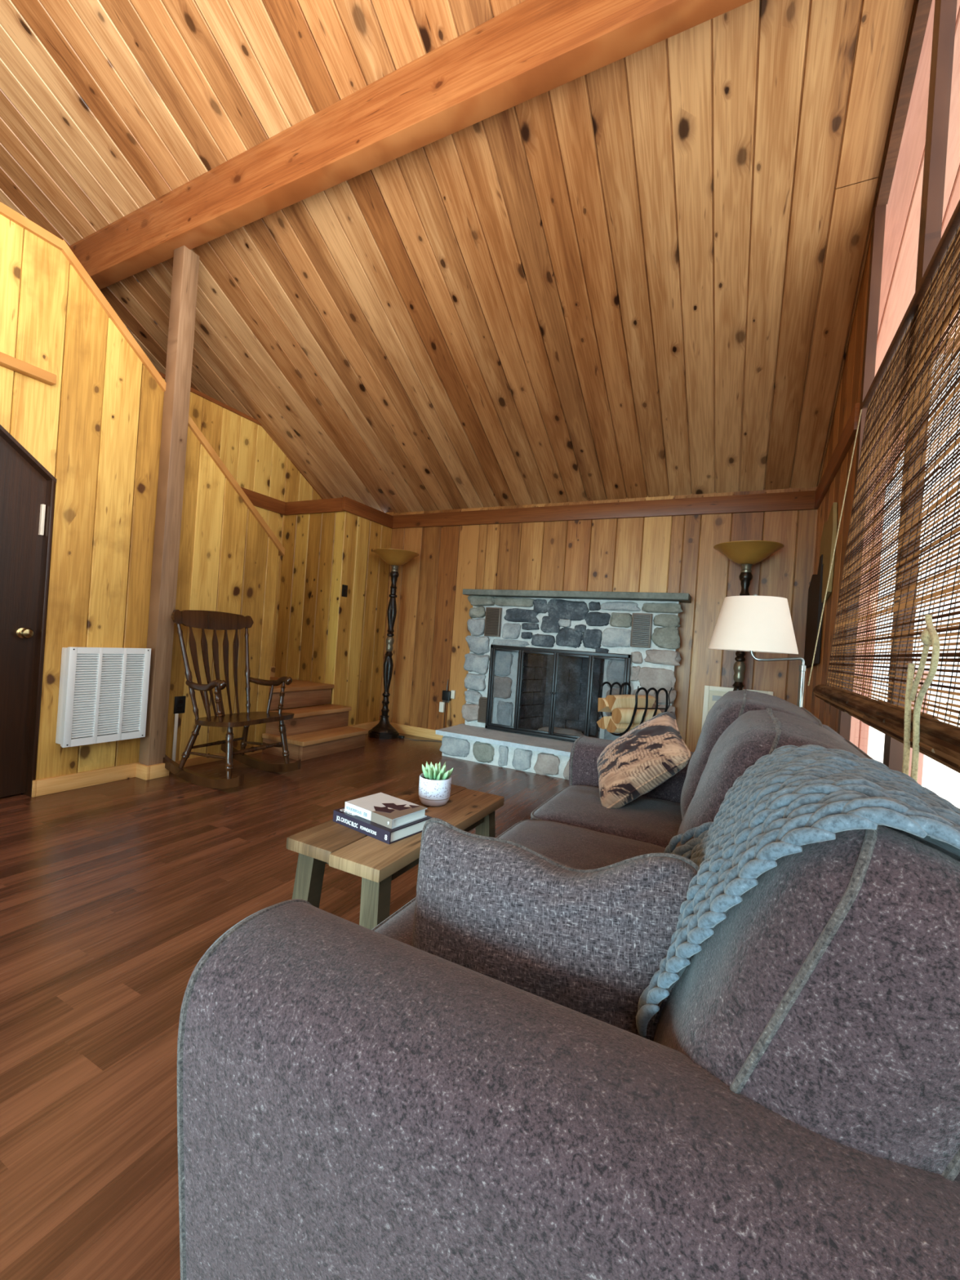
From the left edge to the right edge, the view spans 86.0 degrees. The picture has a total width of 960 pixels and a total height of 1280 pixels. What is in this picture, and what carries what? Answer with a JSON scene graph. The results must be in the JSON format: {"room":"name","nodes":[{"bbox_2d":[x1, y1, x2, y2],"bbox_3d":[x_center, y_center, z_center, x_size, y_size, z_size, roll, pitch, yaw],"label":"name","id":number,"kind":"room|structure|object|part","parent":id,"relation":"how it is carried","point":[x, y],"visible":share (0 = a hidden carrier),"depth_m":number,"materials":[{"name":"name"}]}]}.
{"room":"cabin living room","nodes":[
{"label":"cabin living room","id":0,"kind":"room"},
{"bbox_2d":[0,213,278,780],"bbox_3d":[-3.122,-0.705,1.224,0.090,2.980,6.525,4,0,27],"label":"wall","id":1,"kind":"structure","parent":0,"point":[97,430],"depth_m":2.99,"materials":[{"name":"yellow wood"}]},
{"bbox_2d":[0,435,46,797],"bbox_3d":[-2.691,-0.680,2.055,0.105,2.966,1.598,4,0,27],"label":"door","id":2,"kind":"structure","parent":1,"relation":"in","point":[23,488],"depth_m":2.70,"materials":[{"name":"brown wood"}]},
{"bbox_3d":[-2.387,-0.036,2.704,0.072,0.056,0.056,4,0,27],"label":"handle","id":3,"kind":"part","parent":2,"relation":"part of","materials":[{"name":"gold metal"}]},
{"bbox_3d":[-2.353,-0.645,2.763,0.035,0.166,0.016,4,0,27],"label":"strike plate","id":4,"kind":"part","parent":2,"relation":"part of","materials":[{"name":"silver metal"}]},
{"bbox_2d":[0,424,56,796],"bbox_3d":[-2.619,-0.514,2.246,0.106,2.668,1.214,4,0,27],"label":"trim","id":5,"kind":"structure","parent":1,"relation":"attached to","point":[51,479],"depth_m":2.76,"materials":[{"name":"brown wood"}]},
{"bbox_2d":[0,351,56,385],"bbox_3d":[-2.820,-1.406,1.567,0.057,0.050,2.565,4,0,27],"label":"wall ledge","id":6,"kind":"object","parent":1,"relation":"attached to","point":[8,362],"visible":1,"depth_m":2.59,"materials":[{"name":"brown wood"}]},
{"bbox_2d":[31,762,168,797],"bbox_3d":[-2.221,0.807,3.035,0.131,0.088,0.692,4,0,36],"label":"baseboard","id":7,"kind":"structure","parent":1,"relation":"attached to","point":[41,787],"depth_m":3.01,"materials":[{"name":"brown wood"}]},
{"bbox_2d":[55,646,151,747],"bbox_3d":[-2.181,0.314,2.996,0.107,0.545,0.430,4,0,27],"label":"air vent","id":8,"kind":"object","parent":1,"relation":"attached to","point":[104,691],"visible":1,"depth_m":2.94,"materials":[{"name":"white metal"}]},
{"bbox_3d":[-2.151,0.314,2.981,0.001,0.470,0.360,4,0,27],"label":"plate","id":9,"kind":"part","parent":8,"relation":"part of","materials":[{"name":"white metal"}]},
{"bbox_2d":[0,201,284,555],"bbox_3d":[-3.060,-1.477,1.240,0.132,1.386,6.560,4,0,27],"label":"trim","id":10,"kind":"structure","parent":1,"relation":"attached to","point":[9,213],"depth_m":2.99,"materials":[{"name":"brown wood"}]},
{"bbox_2d":[171,713,178,761],"bbox_3d":[-2.028,0.649,3.425,0.010,0.320,0.022,4,0,27],"label":"cable cover","id":11,"kind":"object","parent":1,"relation":"attached to","point":[176,715],"visible":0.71,"depth_m":3.42,"materials":[{"name":"beige plastic"}]},
{"bbox_2d":[173,695,186,713],"bbox_3d":[-2.011,0.435,3.452,0.011,0.115,0.075,4,0,27],"label":"wall outlet","id":12,"kind":"object","parent":1,"relation":"attached to","point":[180,701],"visible":1,"depth_m":3.45,"materials":[{"name":"black plastic"}]},
{"bbox_2d":[175,747,262,767],"bbox_3d":[-1.900,0.848,3.728,0.012,0.050,0.859,4,0,27],"label":"baseboard","id":13,"kind":"structure","parent":1,"relation":"attached to","point":[200,760],"depth_m":3.62,"materials":[{"name":"brown wood"}]},
{"bbox_2d":[163,378,322,711],"bbox_3d":[-3.247,-0.648,2.701,0.100,2.850,6.850,4,0,27],"label":"wall","id":14,"kind":"structure","parent":0,"point":[257,464],"depth_m":4.77,"materials":[{"name":"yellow wood"}]},
{"bbox_2d":[157,370,322,498],"bbox_3d":[-3.168,-1.804,2.684,0.115,0.594,6.820,4,0,27],"label":"trim","id":15,"kind":"structure","parent":14,"relation":"attached to","point":[193,390],"depth_m":4.45,"materials":[{"name":"brown wood"}]},
{"bbox_2d":[270,666,275,676],"bbox_3d":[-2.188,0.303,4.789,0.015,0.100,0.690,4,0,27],"label":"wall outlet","id":16,"kind":"structure","parent":14,"relation":"attached to","point":[273,668],"depth_m":5.07,"materials":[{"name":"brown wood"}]},
{"bbox_2d":[240,487,393,528],"bbox_3d":[-1.736,-1.283,4.594,0.802,0.125,2.150,4,0,27],"label":"trim","id":17,"kind":"structure","parent":14,"relation":"attached to","point":[344,504],"depth_m":4.91,"materials":[{"name":"brown wood"}]},
{"bbox_2d":[0,733,568,1279],"bbox_3d":[-2.849,0.868,1.830,7.780,0.120,8.150,4,0,27],"label":"floor","id":18,"kind":"structure","parent":0,"point":[113,895],"depth_m":1.56,"materials":[{"name":"laminate"}]},
{"bbox_2d":[138,245,199,765],"bbox_3d":[-1.969,-0.795,3.259,0.103,3.320,0.105,4,0,27],"label":"post","id":19,"kind":"object","parent":18,"relation":"on","point":[185,261],"visible":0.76,"depth_m":3.22,"materials":[{"name":"brown wood"}]},
{"bbox_2d":[162,609,301,788],"bbox_3d":[-1.611,0.356,3.358,0.748,1.072,0.636,4,0,27],"label":"rocking chair","id":20,"kind":"object","parent":18,"relation":"on","point":[203,620],"visible":1,"depth_m":3.36,"materials":[{"name":"brown wood"}]},
{"bbox_3d":[-1.824,0.204,3.218,0.173,0.629,0.036,4,0,-8],"label":"post","id":21,"kind":"part","parent":20,"relation":"part of","materials":[{"name":"brown wood"}]},
{"bbox_3d":[-1.819,0.658,3.233,0.121,0.302,0.045,4,0,-7],"label":"leg","id":22,"kind":"part","parent":20,"relation":"part of","materials":[{"name":"brown wood"}]},
{"bbox_3d":[-1.673,0.269,3.128,0.366,0.084,0.051,4,0,27],"label":"armrest","id":23,"kind":"part","parent":20,"relation":"part of","materials":[{"name":"brown wood"}]},
{"bbox_3d":[-1.777,-0.131,3.444,0.049,0.124,0.610,4,0,23],"label":"crest rail","id":24,"kind":"part","parent":20,"relation":"part of","materials":[{"name":"brown wood"}]},
{"bbox_3d":[-1.502,0.671,3.085,0.046,0.318,0.087,4,0,-38],"label":"leg","id":25,"kind":"part","parent":20,"relation":"part of","materials":[{"name":"brown wood"}]},
{"bbox_3d":[-1.523,0.510,3.341,0.424,0.060,0.555,4,0,27],"label":"seat","id":26,"kind":"part","parent":20,"relation":"part of","materials":[{"name":"brown wood"}]},
{"bbox_3d":[-1.652,0.669,3.619,0.044,0.302,0.121,4,0,-36],"label":"leg","id":27,"kind":"part","parent":20,"relation":"part of","materials":[{"name":"brown wood"}]},
{"bbox_3d":[-1.643,0.217,3.638,0.036,0.629,0.156,4,0,-44],"label":"post","id":28,"kind":"part","parent":20,"relation":"part of","materials":[{"name":"brown wood"}]},
{"bbox_3d":[-1.468,0.283,3.605,0.366,0.084,0.050,4,0,20],"label":"armrest","id":29,"kind":"part","parent":20,"relation":"part of","materials":[{"name":"brown wood"}]},
{"bbox_3d":[-1.327,0.684,3.489,0.087,0.318,0.047,4,0,-4],"label":"leg","id":30,"kind":"part","parent":20,"relation":"part of","materials":[{"name":"brown wood"}]},
{"bbox_2d":[262,676,368,760],"bbox_3d":[-1.978,-0.049,3.803,1.234,1.830,2.279,4,0,27],"label":"staircase","id":31,"kind":"structure","parent":18,"relation":"on","point":[319,731],"depth_m":4.26,"materials":[{"name":"brown wood"}]},
{"bbox_3d":[-1.617,0.674,4.056,0.170,0.136,0.020,4,0,27],"label":"panel","id":32,"kind":"part","parent":31,"relation":"part of","materials":[{"name":"brown wood"}]},
{"bbox_3d":[-1.539,0.841,3.988,0.390,0.114,0.020,4,0,27],"label":"panel","id":33,"kind":"part","parent":31,"relation":"part of","materials":[{"name":"brown wood"}]},
{"bbox_2d":[368,548,418,738],"bbox_3d":[-0.882,0.043,5.029,0.447,1.798,0.447,4,0,27],"label":"floor lamp","id":34,"kind":"object","parent":18,"relation":"on","point":[395,557],"visible":1,"depth_m":4.99,"materials":[{"name":"brown metal"}]},
{"bbox_3d":[-0.908,0.426,5.029,0.096,0.630,0.096,4,0,27],"label":"stem","id":35,"kind":"part","parent":34,"relation":"part of","materials":[{"name":"brown metal"}]},
{"bbox_3d":[-0.855,-0.350,5.029,0.092,0.635,0.092,4,0,27],"label":"stem","id":36,"kind":"part","parent":34,"relation":"part of","materials":[{"name":"brown metal"}]},
{"bbox_3d":[-0.825,-0.789,5.029,0.447,0.130,0.447,4,0,27],"label":"lamp shade","id":37,"kind":"part","parent":34,"relation":"part of","materials":[{"name":"orange glass"}]},
{"bbox_2d":[286,784,504,929],"bbox_3d":[-0.236,0.776,1.680,0.332,0.420,0.766,4,0,27],"label":"coffee table","id":38,"kind":"object","parent":18,"relation":"on","point":[378,863],"visible":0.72,"depth_m":1.42,"materials":[{"name":"brown wood"}]},
{"bbox_3d":[-0.495,0.776,1.445,0.078,0.386,0.072,4,0,27],"label":"leg","id":39,"kind":"part","parent":38,"relation":"part of","materials":[{"name":"beige wood"}]},
{"bbox_3d":[-0.277,0.791,1.334,0.078,0.386,0.072,4,0,27],"label":"leg","id":40,"kind":"part","parent":38,"relation":"part of","materials":[{"name":"wood"}]},
{"bbox_2d":[333,807,431,844],"bbox_3d":[-0.297,0.544,1.565,0.245,0.035,0.176,4,0,36],"label":"book","id":41,"kind":"object","parent":38,"relation":"on","point":[383,833],"visible":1,"depth_m":1.49,"materials":[{"name":"paper"}]},
{"bbox_2d":[344,792,426,829],"bbox_3d":[-0.286,0.514,1.563,0.205,0.028,0.147,4,0,36],"label":"book","id":42,"kind":"object","parent":41,"relation":"on","point":[389,811],"visible":1,"depth_m":1.53,"materials":[{"name":"beige paper"}]},
{"bbox_2d":[373,803,419,813],"bbox_3d":[-0.258,0.502,1.544,0.108,0.001,0.114,4,0,27],"label":"print","id":43,"kind":"object","parent":42,"relation":"on","point":[378,807],"depth_m":1.54},
{"bbox_3d":[-0.239,0.517,1.528,0.087,0.027,0.146,4,0,36],"label":"taupe panel","id":44,"kind":"part","parent":42,"relation":"part of","materials":[{"name":"beige paper"}]},
{"bbox_2d":[418,761,453,806],"bbox_3d":[-0.157,0.499,1.805,0.112,0.144,0.112,4,0,27],"label":"succulent plant","id":45,"kind":"object","parent":38,"relation":"on","point":[434,784],"visible":1,"depth_m":1.77,"materials":[{"name":"green plant"}]},
{"bbox_3d":[0.021,0.811,1.923,0.078,0.386,0.072,4,0,27],"label":"leg","id":46,"kind":"part","parent":38,"relation":"part of","materials":[{"name":"wood"}]},
{"bbox_2d":[397,734,441,742],"bbox_3d":[-0.529,0.952,4.942,0.614,0.032,0.052,4,0,7],"label":"cable","id":47,"kind":"object","parent":18,"relation":"on","point":[400,736],"visible":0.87,"depth_m":4.95,"materials":[{"name":"black plastic"}]},
{"bbox_2d":[435,588,691,780],"bbox_3d":[0.693,0.324,4.344,1.917,1.458,0.905,4,0,27],"label":"fireplace","id":48,"kind":"object","parent":18,"relation":"on","point":[535,660],"visible":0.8,"depth_m":4.33,"materials":[{"name":"stone"}]},
{"bbox_2d":[477,697,487,723],"bbox_3d":[0.043,0.630,4.628,0.120,0.228,0.025,4,0,27],"label":"vent","id":49,"kind":"object","parent":48,"relation":"attached to","point":[482,701],"depth_m":4.62,"materials":[{"name":"brown metal"}]},
{"bbox_2d":[484,607,502,636],"bbox_3d":[0.116,-0.162,4.619,0.148,0.260,0.025,4,0,27],"label":"vent","id":50,"kind":"object","parent":48,"relation":"attached to","point":[493,615],"depth_m":4.61,"materials":[{"name":"brown metal"}]},
{"bbox_3d":[0.217,0.424,4.526,0.269,0.684,0.020,4,0,27],"label":"glass door","id":51,"kind":"part","parent":48,"relation":"part of","materials":[{"name":"clear glass"}]},
{"bbox_3d":[0.479,0.442,4.394,0.311,0.684,0.020,4,0,27],"label":"glass door","id":52,"kind":"part","parent":48,"relation":"part of","materials":[{"name":"clear glass"}]},
{"bbox_3d":[0.619,0.450,4.323,1.220,0.746,0.030,4,0,27],"label":"door frame","id":53,"kind":"part","parent":48,"relation":"part of","materials":[{"name":"brown metal"}]},
{"bbox_3d":[0.752,0.460,4.255,0.296,0.684,0.020,4,0,27],"label":"glass door","id":54,"kind":"part","parent":48,"relation":"part of","materials":[{"name":"clear glass"}]},
{"bbox_3d":[1.014,0.478,4.122,0.284,0.684,0.020,4,0,27],"label":"glass door","id":55,"kind":"part","parent":48,"relation":"part of","materials":[{"name":"clear glass"}]},
{"bbox_2d":[597,680,672,736],"bbox_3d":[1.107,0.588,3.769,0.316,0.541,0.441,4,0,-25],"label":"log holder","id":56,"kind":"object","parent":48,"relation":"on","point":[657,692],"visible":0.54,"depth_m":3.62,"materials":[{"name":"black metal"}]},
{"bbox_2d":[596,715,612,728],"bbox_3d":[1.031,0.610,3.825,0.333,0.101,0.102,4,0,-25],"label":"log","id":57,"kind":"object","parent":56,"relation":"in","point":[602,723],"visible":0.16,"depth_m":3.74,"materials":[{"name":"brown wood"}]},
{"bbox_2d":[598,697,612,712],"bbox_3d":[1.046,0.486,3.822,0.353,0.114,0.106,4,0,-25],"label":"log","id":58,"kind":"object","parent":56,"relation":"in","point":[603,706],"visible":0.16,"depth_m":3.76,"materials":[{"name":"brown wood"}]},
{"bbox_2d":[606,717,639,733],"bbox_3d":[1.077,0.615,3.690,0.332,0.108,0.116,4,0,-25],"label":"log","id":59,"kind":"object","parent":56,"relation":"in","point":[612,727],"visible":0.43,"depth_m":3.62,"materials":[{"name":"brown wood"}]},
{"bbox_2d":[611,707,661,724],"bbox_3d":[1.119,0.540,3.668,0.373,0.112,0.113,4,0,-25],"label":"log","id":60,"kind":"object","parent":59,"relation":"on","point":[620,716],"visible":0.63,"depth_m":3.60,"materials":[{"name":"brown wood"}]},
{"bbox_2d":[604,694,655,711],"bbox_3d":[1.103,0.461,3.785,0.374,0.121,0.131,4,0,-25],"label":"log","id":61,"kind":"object","parent":56,"relation":"in","point":[621,701],"visible":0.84,"depth_m":3.72,"materials":[{"name":"brown wood"}]},
{"bbox_2d":[630,613,652,648],"bbox_3d":[1.264,-0.075,4.035,0.150,0.267,0.025,4,0,27],"label":"vent","id":62,"kind":"object","parent":48,"relation":"attached to","point":[641,624],"depth_m":4.02,"materials":[{"name":"grey metal"}]},
{"bbox_2d":[177,688,959,1279],"bbox_3d":[0.450,0.584,1.277,0.936,0.898,1.939,4,0,27],"label":"sofa","id":63,"kind":"object","parent":18,"relation":"on","point":[355,1101],"visible":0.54,"depth_m":0.46,"materials":[{"name":"grey fabric"}]},
{"bbox_2d":[373,900,415,946],"bbox_3d":[0.046,0.637,0.917,0.548,0.190,0.525,4,0,27],"label":"seat cushion","id":64,"kind":"object","parent":63,"relation":"on","point":[398,926],"depth_m":0.97,"materials":[{"name":"grey fabric"}]},
{"bbox_2d":[411,817,699,1040],"bbox_3d":[0.095,0.428,0.759,0.456,0.284,0.164,4,0,21],"label":"throw pillow","id":65,"kind":"object","parent":63,"relation":"on","point":[588,942],"visible":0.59,"depth_m":0.70,"materials":[{"name":"grey fabric"}]},
{"bbox_3d":[0.074,0.676,0.499,0.890,0.566,0.212,4,0,27],"label":"arm","id":66,"kind":"part","parent":63,"relation":"part of"},
{"bbox_2d":[498,820,665,869],"bbox_3d":[0.268,0.652,1.356,0.548,0.191,0.510,4,0,27],"label":"seat cushion","id":67,"kind":"object","parent":63,"relation":"on","point":[579,845],"depth_m":1.44,"materials":[{"name":"grey fabric"}]},
{"bbox_2d":[530,785,682,848],"bbox_3d":[0.488,0.668,1.793,0.548,0.190,0.519,4,0,27],"label":"seat cushion","id":68,"kind":"object","parent":63,"relation":"on","point":[655,817],"depth_m":1.70,"materials":[{"name":"grey fabric"}]},
{"bbox_3d":[0.825,0.730,2.032,0.932,0.563,0.238,4,0,27],"label":"arm","id":69,"kind":"part","parent":63,"relation":"part of"},
{"bbox_2d":[596,711,691,808],"bbox_3d":[0.572,0.426,1.848,0.292,0.337,0.365,4,0,13],"label":"throw pillow","id":70,"kind":"object","parent":63,"relation":"on","point":[637,762],"visible":1,"depth_m":1.75,"materials":[{"name":"fabric"}]},
{"bbox_2d":[680,689,819,818],"bbox_3d":[0.871,0.416,1.686,0.364,0.498,0.608,4,0,27],"label":"cushion","id":71,"kind":"object","parent":63,"relation":"on","point":[732,704],"depth_m":1.52,"materials":[{"name":"grey fabric"}]},
{"bbox_2d":[675,709,868,848],"bbox_3d":[0.651,0.416,1.178,0.375,0.489,0.543,4,0,27],"label":"cushion","id":72,"kind":"object","parent":63,"relation":"on","point":[741,737],"depth_m":1.04,"materials":[{"name":"grey fabric"}]},
{"bbox_2d":[635,744,959,1037],"bbox_3d":[0.471,0.352,0.723,0.427,0.411,0.678,4,0,23],"label":"knitted throw","id":73,"kind":"object","parent":63,"relation":"on","point":[793,797],"visible":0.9,"depth_m":0.55,"materials":[{"name":"blue fabric"}]},
{"bbox_2d":[653,825,959,1174],"bbox_3d":[0.422,0.404,0.688,0.324,0.472,0.595,4,0,27],"label":"cushion","id":74,"kind":"object","parent":63,"relation":"on","point":[823,1009],"depth_m":0.43,"materials":[{"name":"grey fabric"}]},
{"bbox_3d":[0.764,0.624,1.116,0.168,0.740,1.840,4,0,27],"label":"frame","id":75,"kind":"part","parent":63,"relation":"part of","materials":[{"name":"grey fabric"}]},
{"bbox_2d":[701,685,773,730],"bbox_3d":[1.893,0.747,3.829,0.460,0.774,0.076,4,0,27],"label":"framed print","id":76,"kind":"object","parent":18,"relation":"on","point":[712,694],"visible":0.09,"depth_m":3.92,"materials":[{"name":"beige paper"}]},
{"bbox_2d":[707,690,726,712],"bbox_3d":[1.893,0.747,3.829,0.392,0.706,0.055,4,0,27],"label":"print","id":77,"kind":"object","parent":76,"relation":"attached to","point":[713,696],"depth_m":3.92,"materials":[{"name":"beige paper"}]},
{"bbox_2d":[713,540,783,690],"bbox_3d":[1.850,0.230,3.675,0.447,1.798,0.447,4,0,27],"label":"floor lamp","id":78,"kind":"object","parent":18,"relation":"on","point":[746,553],"visible":0.51,"depth_m":3.63,"materials":[{"name":"brown metal"}]},
{"bbox_3d":[1.824,0.613,3.675,0.096,0.630,0.096,4,0,27],"label":"stem","id":79,"kind":"part","parent":78,"relation":"part of","materials":[{"name":"brown metal"}]},
{"bbox_3d":[1.877,-0.163,3.675,0.092,0.635,0.092,4,0,27],"label":"stem","id":80,"kind":"part","parent":78,"relation":"part of","materials":[{"name":"brown metal"}]},
{"bbox_3d":[1.908,-0.602,3.676,0.447,0.130,0.447,4,0,27],"label":"lamp shade","id":81,"kind":"part","parent":78,"relation":"part of","materials":[{"name":"orange glass"}]},
{"bbox_2d":[707,593,806,706],"bbox_3d":[1.300,0.440,2.354,0.523,1.302,0.372,4,0,27],"label":"lamp","id":82,"kind":"object","parent":18,"relation":"on","point":[755,623],"visible":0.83,"depth_m":2.26,"materials":[{"name":"fabric"}]},
{"bbox_3d":[1.268,-0.070,2.388,0.372,0.245,0.372,4,0,27],"label":"lamp shade","id":83,"kind":"part","parent":82,"relation":"part of","materials":[{"name":"white fabric"}]},
{"bbox_3d":[1.355,0.072,2.348,0.222,0.075,0.018,4,0,21],"label":"swing arm","id":84,"kind":"part","parent":82,"relation":"part of","materials":[{"name":"metal"}]},
{"bbox_2d":[272,511,391,725],"bbox_3d":[-1.494,-0.201,5.240,0.780,2.200,0.710,4,0,27],"label":"wall","id":85,"kind":"structure","parent":0,"point":[313,543],"depth_m":4.96,"materials":[{"name":"brown wood"}]},
{"bbox_2d":[341,584,347,596],"bbox_3d":[-1.258,-0.457,4.794,0.011,0.110,0.070,4,0,27],"label":"light switch","id":86,"kind":"object","parent":85,"relation":"attached to","point":[344,588],"visible":1,"depth_m":4.79,"materials":[{"name":"black plastic"}]},
{"bbox_2d":[0,0,916,512],"bbox_3d":[-2.544,-2.844,1.845,7.458,2.909,8.120,4,0,27],"label":"ceiling","id":87,"kind":"structure","parent":0,"point":[638,275],"depth_m":2.92,"materials":[{"name":"brown wood"}]},
{"bbox_2d":[68,0,753,289],"bbox_3d":[-1.662,-2.586,3.094,6.930,0.305,0.110,4,0,27],"label":"beam","id":88,"kind":"structure","parent":87,"relation":"attached to","point":[533,48],"depth_m":2.38,"materials":[{"name":"brown wood"}]},
{"bbox_2d":[378,484,817,751],"bbox_3d":[0.719,-0.199,4.587,3.950,2.500,0.120,4,0,27],"label":"wall","id":89,"kind":"structure","parent":0,"point":[667,553],"depth_m":4.36,"materials":[{"name":"brown wood"}]},
{"bbox_2d":[347,720,443,740],"bbox_3d":[-0.743,0.908,4.833,1.060,0.090,0.690,4,0,27],"label":"baseboard","id":90,"kind":"structure","parent":89,"relation":"attached to","point":[400,728],"depth_m":5.15,"materials":[{"name":"brown wood"}]},
{"bbox_2d":[441,679,451,728],"bbox_3d":[-0.324,0.666,4.985,0.108,0.570,0.033,4,0,27],"label":"power adapter","id":91,"kind":"object","parent":89,"relation":"attached to","point":[446,695],"visible":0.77,"depth_m":4.97,"materials":[{"name":"black plastic"}]},
{"bbox_2d":[450,689,455,698],"bbox_3d":[-0.258,0.526,4.971,0.038,0.080,0.029,4,0,27],"label":"plug","id":92,"kind":"object","parent":89,"relation":"attached to","point":[453,692],"visible":1,"depth_m":4.96,"materials":[{"name":"beige plastic"}]},
{"bbox_2d":[391,490,817,528],"bbox_3d":[0.752,-1.115,4.529,3.750,0.132,0.032,4,0,27],"label":"ceiling beam","id":93,"kind":"structure","parent":89,"relation":"attached to","point":[795,500],"depth_m":4.29,"materials":[{"name":"brown wood"}]},
{"bbox_3d":[-0.332,0.551,5.019,0.075,0.115,0.011,4,0,27],"label":"wall outlet","id":94,"kind":"object","parent":89,"relation":"attached to","visible":0},
{"bbox_2d":[439,701,444,712],"bbox_3d":[-0.371,0.653,5.023,0.050,0.100,0.029,4,0,27],"label":"night light","id":95,"kind":"object","parent":94,"relation":"attached to","point":[442,704],"visible":1,"depth_m":5.01,"materials":[{"name":"beige plastic"}]},
{"bbox_2d":[804,232,871,733],"bbox_3d":[0.674,-0.815,0.164,0.148,3.718,8.050,4,0,27],"label":"wall","id":96,"kind":"structure","parent":0,"point":[850,388],"depth_m":2.85,"materials":[{"name":"brown wood"}]},
{"bbox_2d":[814,402,860,508],"bbox_3d":[2.086,-1.021,3.034,0.034,0.125,1.430,4,0,27],"label":"trim","id":97,"kind":"structure","parent":96,"relation":"attached to","point":[847,437],"depth_m":2.79,"materials":[{"name":"brown wood"}]},
{"bbox_2d":[837,0,932,741],"bbox_3d":[1.569,-0.959,1.976,0.090,2.970,0.840,4,0,27],"label":"window","id":98,"kind":"structure","parent":96,"relation":"in","point":[922,7],"depth_m":2.29,"materials":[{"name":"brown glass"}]},
{"bbox_2d":[871,0,959,484],"bbox_3d":[2.058,-1.981,2.337,0.390,1.700,2.900,4,0,27],"label":"roof eave","id":99,"kind":"object","parent":96,"relation":"attached to","point":[903,209],"visible":0.2,"depth_m":2.29,"materials":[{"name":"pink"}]},
{"bbox_2d":[883,0,957,772],"bbox_3d":[1.117,-1.337,1.035,0.090,3.662,1.270,4,0,27],"label":"window","id":100,"kind":"structure","parent":96,"relation":"in","point":[945,11],"depth_m":1.55,"materials":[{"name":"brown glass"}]},
{"bbox_2d":[808,200,959,781],"bbox_3d":[1.036,-0.385,1.214,0.157,1.332,2.516,4,0,27],"label":"bamboo blind","id":101,"kind":"object","parent":100,"relation":"attached to","point":[922,732],"visible":0.99,"depth_m":1.33,"materials":[{"name":"brown wood"}]},
{"bbox_3d":[1.530,-0.390,2.221,0.126,1.190,0.004,4,0,33],"label":"lift cord","id":102,"kind":"part","parent":101,"relation":"part of","materials":[{"name":"beige fabric"}]},
{"bbox_3d":[1.107,-1.035,1.128,0.032,0.026,2.385,4,0,27],"label":"head rail","id":103,"kind":"part","parent":101,"relation":"part of","materials":[{"name":"wood"}]},
{"bbox_3d":[0.780,0.110,0.914,0.022,0.308,0.144,4,0,27],"label":"pull cord","id":104,"kind":"part","parent":101,"relation":"part of","materials":[{"name":"beige fabric"}]},
{"label":"outside","id":105,"kind":"structure","parent":0,"visible":0},
{"bbox_2d":[867,688,959,808],"bbox_3d":[5.510,1.784,5.560,55.000,0.200,65.000,4,0,27],"label":"ground","id":106,"kind":"structure","parent":105,"point":[941,780],"depth_m":7.05,"materials":[{"name":"white"}]},
{"bbox_2d":[849,307,959,754],"bbox_3d":[2.774,-1.412,3.216,0.740,5.800,0.150,4,0,27],"label":"wall","id":107,"kind":"structure","parent":106,"relation":"on","point":[859,735],"depth_m":3.25,"materials":[{"name":"red"}]},
{"bbox_2d":[908,670,928,785],"bbox_3d":[1.679,0.768,2.039,0.070,1.300,0.080,4,0,27],"label":"railing post","id":108,"kind":"object","parent":106,"relation":"on","point":[919,780],"visible":0.04,"depth_m":1.99,"materials":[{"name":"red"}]}
]}

